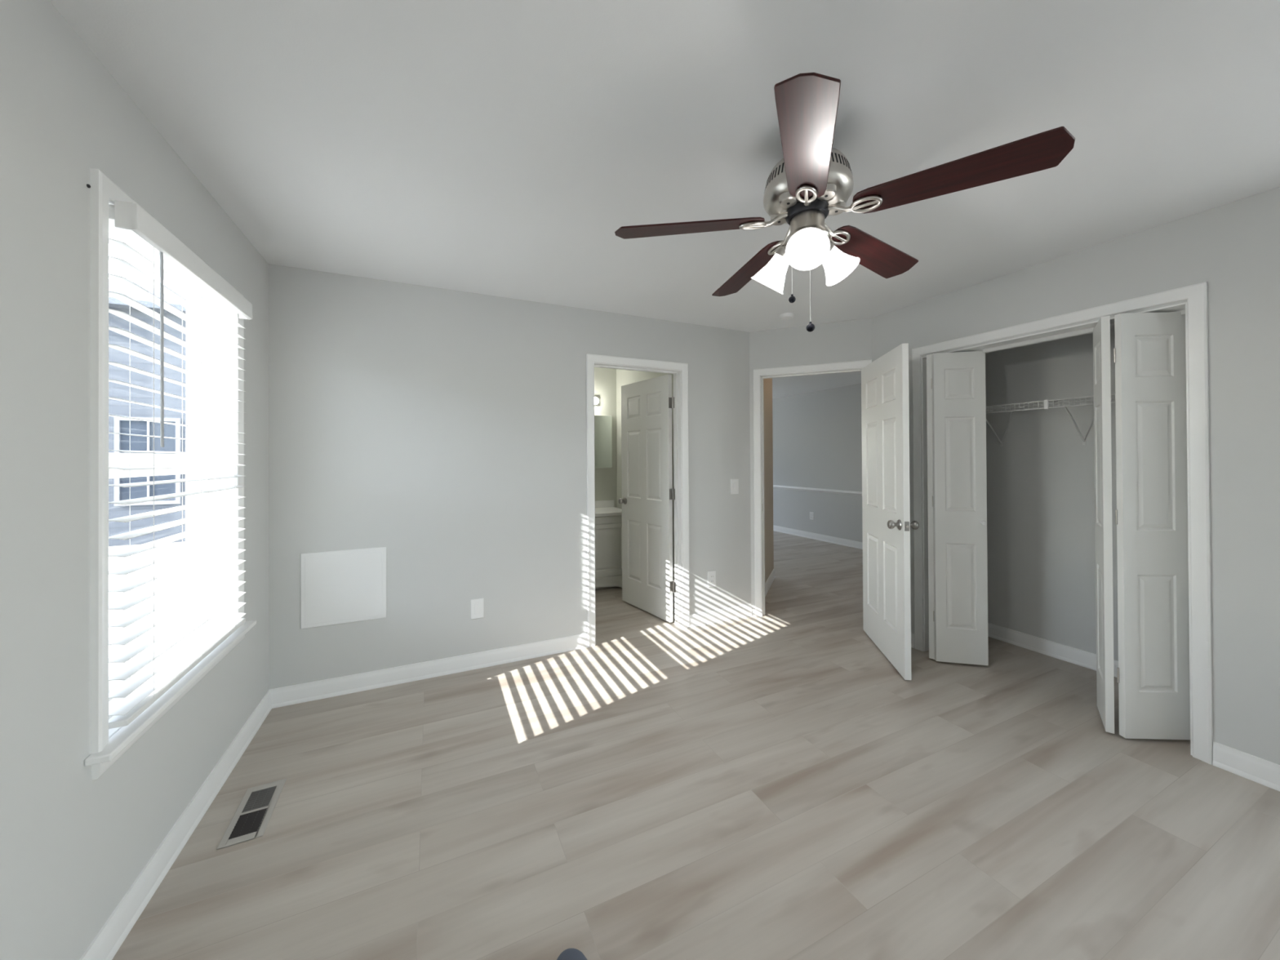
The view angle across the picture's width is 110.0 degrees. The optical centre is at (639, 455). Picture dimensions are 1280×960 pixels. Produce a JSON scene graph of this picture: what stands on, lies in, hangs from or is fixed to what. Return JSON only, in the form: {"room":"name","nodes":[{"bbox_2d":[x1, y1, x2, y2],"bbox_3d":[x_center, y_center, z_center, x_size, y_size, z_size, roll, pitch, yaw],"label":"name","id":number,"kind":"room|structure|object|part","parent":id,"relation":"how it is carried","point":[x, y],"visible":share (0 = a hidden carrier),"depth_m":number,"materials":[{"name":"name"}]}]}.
{"room":"empty bedroom","nodes":[
{"label":"empty bedroom","id":0,"kind":"room"},
{"bbox_2d":[0,0,268,959],"bbox_3d":[-1.039,0.144,-0.037,0.300,2.440,5.620,0,0,-25],"label":"wall","id":1,"kind":"structure","parent":0,"point":[73,845],"depth_m":1.09,"materials":[{"name":"grey paint"}]},
{"bbox_2d":[84,167,256,780],"bbox_3d":[-1.709,0.051,1.616,0.215,1.606,1.080,0,0,-25],"label":"window","id":2,"kind":"structure","parent":1,"relation":"in","point":[107,745],"depth_m":1.43,"materials":[{"name":"white paint"}]},
{"bbox_3d":[-1.779,-0.326,1.577,0.032,0.773,0.871,0,0,-25],"label":"sash","id":3,"kind":"part","parent":2,"relation":"part of","materials":[{"name":"white plastic"}]},
{"bbox_3d":[-1.742,0.378,1.588,0.032,0.750,0.871,0,0,-25],"label":"sash","id":4,"kind":"part","parent":2,"relation":"part of","materials":[{"name":"white plastic"}]},
{"bbox_3d":[-1.748,0.032,1.583,0.114,1.505,0.893,0,0,-25],"label":"frame","id":5,"kind":"part","parent":2,"relation":"part of","materials":[{"name":"white plastic"}]},
{"bbox_3d":[-1.653,0.792,1.636,0.100,0.020,1.080,0,0,-25],"label":"sill","id":6,"kind":"part","parent":2,"relation":"part of","materials":[{"name":"white paint"}]},
{"bbox_2d":[108,200,253,728],"bbox_3d":[-1.630,0.026,1.638,0.088,1.456,0.898,0,0,-25],"label":"window blind","id":7,"kind":"object","parent":2,"relation":"attached to","point":[130,220],"visible":0.93,"depth_m":1.47,"materials":[{"name":"white plastic"}]},
{"bbox_3d":[-1.503,0.039,1.352,0.054,1.390,0.002,0,0,-25],"label":"ladder cord","id":8,"kind":"part","parent":7,"relation":"part of","materials":[{"name":"white fabric"}]},
{"bbox_3d":[-1.631,0.745,1.632,0.050,0.018,0.879,0,0,-25],"label":"rail","id":9,"kind":"part","parent":7,"relation":"part of","materials":[{"name":"white plastic"}]},
{"bbox_3d":[-1.635,0.041,1.635,0.054,1.390,0.002,0,0,-25],"label":"ladder cord","id":10,"kind":"part","parent":7,"relation":"part of","materials":[{"name":"white fabric"}]},
{"bbox_3d":[-1.767,0.043,1.919,0.054,1.390,0.002,0,0,-25],"label":"ladder cord","id":11,"kind":"part","parent":7,"relation":"part of","materials":[{"name":"white plastic"}]},
{"bbox_2d":[79,689,271,959],"bbox_3d":[-0.905,1.314,0.061,0.018,0.100,5.300,0,0,-25],"label":"baseboard","id":12,"kind":"structure","parent":1,"relation":"attached to","point":[104,946],"depth_m":1.49,"materials":[{"name":"white paint"}]},
{"bbox_2d":[268,263,751,689],"bbox_3d":[-0.571,0.158,3.217,3.303,2.440,0.120,0,0,-25],"label":"wall","id":13,"kind":"structure","parent":0,"point":[444,430],"depth_m":2.85,"materials":[{"name":"grey paint"}]},
{"bbox_2d":[300,546,386,628],"bbox_3d":[-1.716,0.761,2.607,0.421,0.424,0.008,0,0,-25],"label":"access panel","id":14,"kind":"object","parent":13,"relation":"attached to","point":[340,586],"visible":1,"depth_m":2.60,"materials":[{"name":"white paint"}]},
{"bbox_2d":[269,632,588,708],"bbox_3d":[-1.203,1.330,2.837,1.828,0.100,0.018,0,0,-25],"label":"baseboard","id":15,"kind":"structure","parent":13,"relation":"attached to","point":[340,686],"depth_m":2.76,"materials":[{"name":"white paint"}]},
{"bbox_2d":[471,598,484,619],"bbox_3d":[-1.058,0.994,2.913,0.080,0.128,0.008,0,0,-25],"label":"wall outlet","id":16,"kind":"object","parent":13,"relation":"attached to","point":[477,605],"visible":1,"depth_m":2.91,"materials":[{"name":"white plastic"}]},
{"bbox_2d":[586,353,689,647],"bbox_3d":[-0.021,0.320,3.463,0.849,2.112,0.138,0,0,-25],"label":"door frame","id":17,"kind":"structure","parent":13,"relation":"attached to","point":[680,371],"depth_m":3.56,"materials":[{"name":"white paint"}]},
{"bbox_2d":[617,374,675,622],"bbox_3d":[0.059,0.351,3.950,0.171,2.030,0.759,0,0,-35],"label":"door","id":18,"kind":"structure","parent":13,"relation":"in","point":[648,492],"depth_m":3.91,"materials":[{"name":"white paint"}]},
{"bbox_3d":[-0.172,0.423,4.177,0.054,0.054,0.054,0,0,-35],"label":"knob","id":19,"kind":"part","parent":18,"relation":"part of","materials":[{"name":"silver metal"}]},
{"bbox_2d":[707,570,715,586],"bbox_3d":[0.591,1.013,3.682,0.080,0.128,0.009,0,0,-25],"label":"wall outlet","id":20,"kind":"object","parent":13,"relation":"attached to","point":[711,575],"visible":1,"depth_m":3.68,"materials":[{"name":"white plastic"}]},
{"bbox_2d":[689,604,751,627],"bbox_3d":[0.678,1.323,3.716,0.626,0.100,0.018,0,0,-25],"label":"baseboard","id":21,"kind":"structure","parent":13,"relation":"attached to","point":[709,617],"depth_m":3.71,"materials":[{"name":"white paint"}]},
{"bbox_2d":[730,479,738,493],"bbox_3d":[0.800,0.260,3.786,0.080,0.128,0.010,0,0,-25],"label":"light switch","id":22,"kind":"object","parent":13,"relation":"attached to","point":[734,482],"visible":1,"depth_m":3.78,"materials":[{"name":"white plastic"}]},
{"bbox_2d":[594,367,617,507],"bbox_3d":[-0.992,0.169,4.919,1.780,2.440,0.120,0,0,-25],"label":"wall","id":23,"kind":"structure","parent":0,"point":[605,379],"depth_m":5.15,"materials":[{"name":"grey paint"}]},
{"bbox_2d":[594,395,599,404],"bbox_3d":[-0.728,-0.619,4.904,0.620,0.107,0.142,0,0,-25],"label":"vanity light","id":24,"kind":"object","parent":23,"relation":"attached to","point":[596,397],"visible":0.19,"depth_m":4.96,"materials":[{"name":"white glass"}]},
{"bbox_2d":[594,415,612,468],"bbox_3d":[-0.587,-0.158,5.030,0.580,0.600,0.026,0,0,-25],"label":"medicine cabinet","id":25,"kind":"object","parent":23,"relation":"attached to","point":[602,424],"visible":0.48,"depth_m":5.09,"materials":[{"name":"mirror"}]},
{"bbox_2d":[595,500,613,507],"bbox_3d":[-0.898,0.552,4.885,1.320,0.078,0.016,0,0,-25],"label":"backsplash","id":26,"kind":"structure","parent":23,"relation":"attached to","point":[598,504],"depth_m":5.10,"materials":[{"name":"stone"}]},
{"bbox_2d":[616,368,674,610],"bbox_3d":[0.124,0.160,4.491,0.120,2.440,1.600,0,0,-25],"label":"wall","id":27,"kind":"structure","parent":0,"point":[624,377],"depth_m":4.99,"materials":[{"name":"grey paint"}]},
{"bbox_2d":[49,0,1279,399],"bbox_3d":[1.047,-1.144,3.641,7.200,0.150,10.500,0,0,-25],"label":"ceiling","id":28,"kind":"structure","parent":0,"point":[496,148],"depth_m":1.45,"materials":[{"name":"white paint"}]},
{"bbox_2d":[779,312,794,319],"bbox_3d":[1.116,-1.054,3.408,0.104,0.034,0.104,0,0,-25],"label":"smoke detector","id":29,"kind":"object","parent":28,"relation":"attached to","point":[786,316],"visible":1,"depth_m":3.38,"materials":[{"name":"white plastic"}]},
{"bbox_2d":[614,72,1075,332],"bbox_3d":[0.593,-0.750,1.583,1.254,0.654,1.258,0,0,-25],"label":"ceiling fan","id":30,"kind":"object","parent":28,"relation":"hanging from","point":[813,181],"visible":1,"depth_m":1.40,"materials":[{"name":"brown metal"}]},
{"bbox_3d":[0.170,-0.794,1.562,0.515,0.006,0.135,-3,12,3],"label":"blade","id":31,"kind":"part","parent":30,"relation":"part of","materials":[{"name":"brown wood"}]},
{"bbox_3d":[0.468,-0.794,1.936,0.135,0.006,0.515,-13,0,-16],"label":"blade","id":32,"kind":"part","parent":30,"relation":"part of","materials":[{"name":"brown wood"}]},
{"bbox_3d":[0.470,-0.653,1.623,0.129,0.146,0.140,0,0,-25],"label":"lamp shade","id":33,"kind":"part","parent":30,"relation":"part of","materials":[{"name":"white glass"}]},
{"bbox_3d":[0.513,-0.715,1.585,0.064,0.056,0.070,0,0,-25],"label":"lamp arm","id":34,"kind":"part","parent":30,"relation":"part of","materials":[{"name":"silver metal"}]},
{"bbox_3d":[0.542,-0.687,1.450,0.056,0.058,0.056,0,0,-25],"label":"bulb","id":35,"kind":"part","parent":30,"relation":"part of","materials":[{"name":"white glass"}]},
{"bbox_3d":[0.553,-0.721,1.482,0.063,0.060,0.063,0,0,-25],"label":"lamp arm","id":36,"kind":"part","parent":30,"relation":"part of","materials":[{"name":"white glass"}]},
{"bbox_3d":[0.433,-0.798,1.163,0.135,0.006,0.515,12,7,20],"label":"blade","id":37,"kind":"part","parent":30,"relation":"part of","materials":[{"name":"brown wood"}]},
{"bbox_3d":[0.532,-0.670,1.425,0.130,0.134,0.129,0,0,-25],"label":"lamp shade","id":38,"kind":"part","parent":30,"relation":"part of","materials":[{"name":"white glass"}]},
{"bbox_3d":[0.581,-0.585,1.531,0.001,0.275,0.001,0,0,-25],"label":"pull chain","id":39,"kind":"part","parent":30,"relation":"part of","materials":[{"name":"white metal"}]},
{"bbox_3d":[0.644,-0.732,1.582,0.076,0.062,0.062,0,0,-25],"label":"lamp arm","id":40,"kind":"part","parent":30,"relation":"part of","materials":[{"name":"silver metal"}]},
{"bbox_3d":[0.706,-0.681,1.609,0.140,0.138,0.132,0,0,-25],"label":"lamp shade","id":41,"kind":"part","parent":30,"relation":"part of","materials":[{"name":"white glass"}]},
{"bbox_3d":[0.916,-0.797,1.768,0.515,0.006,0.135,3,-14,-33],"label":"blade","id":42,"kind":"part","parent":30,"relation":"part of","materials":[{"name":"brown wood"}]},
{"bbox_3d":[0.894,-0.800,1.290,0.515,0.006,0.135,3,-10,39],"label":"blade","id":43,"kind":"part","parent":30,"relation":"part of","materials":[{"name":"brown wood"}]},
{"bbox_2d":[111,530,1279,959],"bbox_3d":[1.061,1.431,3.628,7.200,0.120,10.500,0,0,-25],"label":"floor","id":44,"kind":"structure","parent":0,"point":[771,786],"depth_m":1.69,"materials":[{"name":"laminate"}]},
{"bbox_2d":[216,778,286,849],"bbox_3d":[-1.490,1.373,1.733,0.128,0.005,0.324,0,0,-26],"label":"floor vent","id":45,"kind":"object","parent":44,"relation":"in","point":[251,820],"visible":1,"depth_m":1.71,"materials":[{"name":"silver metal"}]},
{"bbox_2d":[556,948,586,959],"bbox_3d":[-0.138,1.315,1.085,0.101,0.099,0.292,0,0,-27],"label":"shoe","id":46,"kind":"object","parent":44,"relation":"on","point":[569,953],"visible":1,"depth_m":1.18,"materials":[{"name":"grey"}]},
{"bbox_2d":[595,515,622,589],"bbox_3d":[-0.785,1.009,4.648,1.240,0.755,0.498,0,0,-25],"label":"vanity cabinet","id":47,"kind":"object","parent":44,"relation":"on","point":[608,529],"visible":0.15,"depth_m":4.62,"materials":[{"name":"white paint"}]},
{"bbox_2d":[595,500,622,516],"bbox_3d":[-0.794,0.569,4.663,1.320,0.114,0.505,0,0,-25],"label":"countertop","id":48,"kind":"structure","parent":47,"relation":"on","point":[602,508],"depth_m":4.88,"materials":[{"name":"stone"}]},
{"bbox_2d":[763,377,773,582],"bbox_3d":[1.209,0.154,4.541,0.110,2.440,1.209,0,0,24],"label":"wall","id":49,"kind":"structure","parent":0,"point":[768,426],"depth_m":4.75,"materials":[{"name":"beige paint"}]},
{"bbox_2d":[764,568,775,596],"bbox_3d":[1.277,1.324,4.516,0.018,0.100,1.195,0,0,24],"label":"baseboard","id":50,"kind":"structure","parent":49,"relation":"attached to","point":[771,577],"depth_m":4.69,"materials":[{"name":"white paint"}]},
{"bbox_2d":[749,317,871,615],"bbox_3d":[1.399,0.149,3.729,1.108,2.440,0.120,0,0,24],"label":"wall","id":51,"kind":"structure","parent":0,"point":[848,340],"depth_m":3.70,"materials":[{"name":"grey paint"}]},
{"bbox_2d":[753,359,871,617],"bbox_3d":[1.416,0.313,3.711,0.904,2.112,0.138,0,0,24],"label":"door frame","id":52,"kind":"structure","parent":51,"relation":"attached to","point":[759,375],"depth_m":3.82,"materials":[{"name":"white paint"}]},
{"bbox_2d":[772,383,862,542],"bbox_3d":[3.144,0.156,6.984,0.120,2.440,5.600,0,0,-25],"label":"wall","id":53,"kind":"structure","parent":0,"point":[817,435],"depth_m":7.31,"materials":[{"name":"grey paint"}]},
{"bbox_2d":[809,511,813,519],"bbox_3d":[2.855,1.002,7.458,0.009,0.128,0.080,0,0,-25],"label":"wall outlet","id":54,"kind":"object","parent":53,"relation":"attached to","point":[811,513],"visible":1,"depth_m":7.45,"materials":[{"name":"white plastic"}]},
{"bbox_2d":[773,484,862,495],"bbox_3d":[3.078,0.563,6.961,0.022,0.060,5.380,0,0,-25],"label":"chair rail","id":55,"kind":"object","parent":53,"relation":"attached to","point":[797,488],"visible":0.31,"depth_m":7.29,"materials":[{"name":"white paint"}]},
{"bbox_2d":[773,524,862,549],"bbox_3d":[3.085,1.326,6.958,0.018,0.100,5.380,0,0,-25],"label":"baseboard","id":56,"kind":"structure","parent":53,"relation":"attached to","point":[853,544],"depth_m":7.28,"materials":[{"name":"white paint"}]},
{"bbox_2d":[985,328,1118,660],"bbox_3d":[2.700,0.137,2.720,0.671,2.440,2.150,0,0,-25],"label":"wall","id":57,"kind":"structure","parent":0,"point":[1041,543],"depth_m":3.07,"materials":[{"name":"grey paint"}]},
{"bbox_2d":[986,393,1115,446],"bbox_3d":[2.752,-0.213,2.747,0.312,0.289,1.880,0,0,-25],"label":"wire shelf","id":58,"kind":"object","parent":57,"relation":"attached to","point":[1045,403],"visible":0.46,"depth_m":2.89,"materials":[{"name":"white metal"}]},
{"bbox_2d":[987,622,1118,677],"bbox_3d":[2.894,1.306,2.802,0.018,0.100,1.910,0,0,-25],"label":"baseboard","id":59,"kind":"structure","parent":57,"relation":"attached to","point":[1085,659],"depth_m":3.06,"materials":[{"name":"white paint"}]},
{"bbox_2d":[871,186,1279,764],"bbox_3d":[2.849,0.129,1.433,0.150,2.440,4.591,0,0,-25],"label":"wall","id":60,"kind":"structure","parent":0,"point":[1233,247],"depth_m":1.93,"materials":[{"name":"grey paint"}]},
{"bbox_2d":[861,342,919,679],"bbox_3d":[1.679,0.338,3.096,0.171,2.030,0.818,0,0,10],"label":"door","id":61,"kind":"structure","parent":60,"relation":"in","point":[885,406],"depth_m":2.96,"materials":[{"name":"white paint"}]},
{"bbox_3d":[1.562,0.426,2.772,0.054,0.054,0.054,0,0,10],"label":"knob","id":62,"kind":"part","parent":61,"relation":"part of","materials":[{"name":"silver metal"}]},
{"bbox_3d":[1.610,0.426,2.703,0.025,0.057,0.002,0,0,10],"label":"latch plate","id":63,"kind":"part","parent":61,"relation":"part of","materials":[{"name":"silver metal"}]},
{"bbox_3d":[1.678,0.426,2.752,0.054,0.054,0.054,0,0,10],"label":"knob","id":64,"kind":"part","parent":61,"relation":"part of","materials":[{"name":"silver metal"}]},
{"bbox_2d":[911,281,1213,764],"bbox_3d":[2.291,0.298,2.606,0.168,2.121,1.332,0,0,-25],"label":"door frame","id":65,"kind":"structure","parent":60,"relation":"attached to","point":[1195,307],"depth_m":2.02,"materials":[{"name":"white paint"}]},
{"bbox_2d":[977,309,1185,353],"bbox_3d":[2.338,-0.675,2.636,0.026,0.022,1.198,0,0,-25],"label":"track","id":66,"kind":"object","parent":60,"relation":"attached to","point":[1088,331],"visible":0.32,"depth_m":2.60,"materials":[{"name":"white metal"}]},
{"bbox_2d":[926,351,988,665],"bbox_3d":[2.081,0.337,2.982,0.296,2.020,0.344,0,0,-25],"label":"door","id":67,"kind":"structure","parent":66,"relation":"hanging from","point":[956,394],"depth_m":2.92,"materials":[{"name":"white paint"}]},
{"bbox_3d":[2.194,0.430,2.866,0.032,0.032,0.034,0,0,13],"label":"knob","id":68,"kind":"part","parent":67,"relation":"part of","materials":[{"name":"white plastic"}]},
{"bbox_2d":[1093,311,1190,739],"bbox_3d":[2.406,0.331,2.211,0.290,2.020,0.330,0,0,-25],"label":"door","id":69,"kind":"structure","parent":66,"relation":"hanging from","point":[1149,351],"depth_m":2.13,"materials":[{"name":"white paint"}]},
{"bbox_2d":[911,632,1279,791],"bbox_3d":[2.779,1.300,1.391,0.018,0.100,4.591,0,0,-25],"label":"baseboard","id":70,"kind":"structure","parent":60,"relation":"attached to","point":[1258,770],"depth_m":1.88,"materials":[{"name":"white paint"}]},
{"label":"outside","id":71,"kind":"structure","parent":0,"visible":0},
{"bbox_2d":[108,542,185,668],"bbox_3d":[-2.031,2.032,2.454,120.000,0.200,120.000,0,0,-25],"label":"ground","id":72,"kind":"structure","parent":71,"point":[114,562],"depth_m":6.89,"materials":[{"name":"white"}]},
{"bbox_2d":[108,279,186,546],"bbox_3d":[-13.625,-1.448,13.069,9.800,7.000,7.700,0,0,-25],"label":"house","id":73,"kind":"structure","parent":72,"relation":"on","point":[116,424],"depth_m":10.25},
{"bbox_3d":[-11.272,0.124,10.288,0.940,1.840,0.010,0,0,-25],"label":"pane","id":74,"kind":"part","parent":73,"relation":"part of","materials":[{"name":"grey"}]}
]}

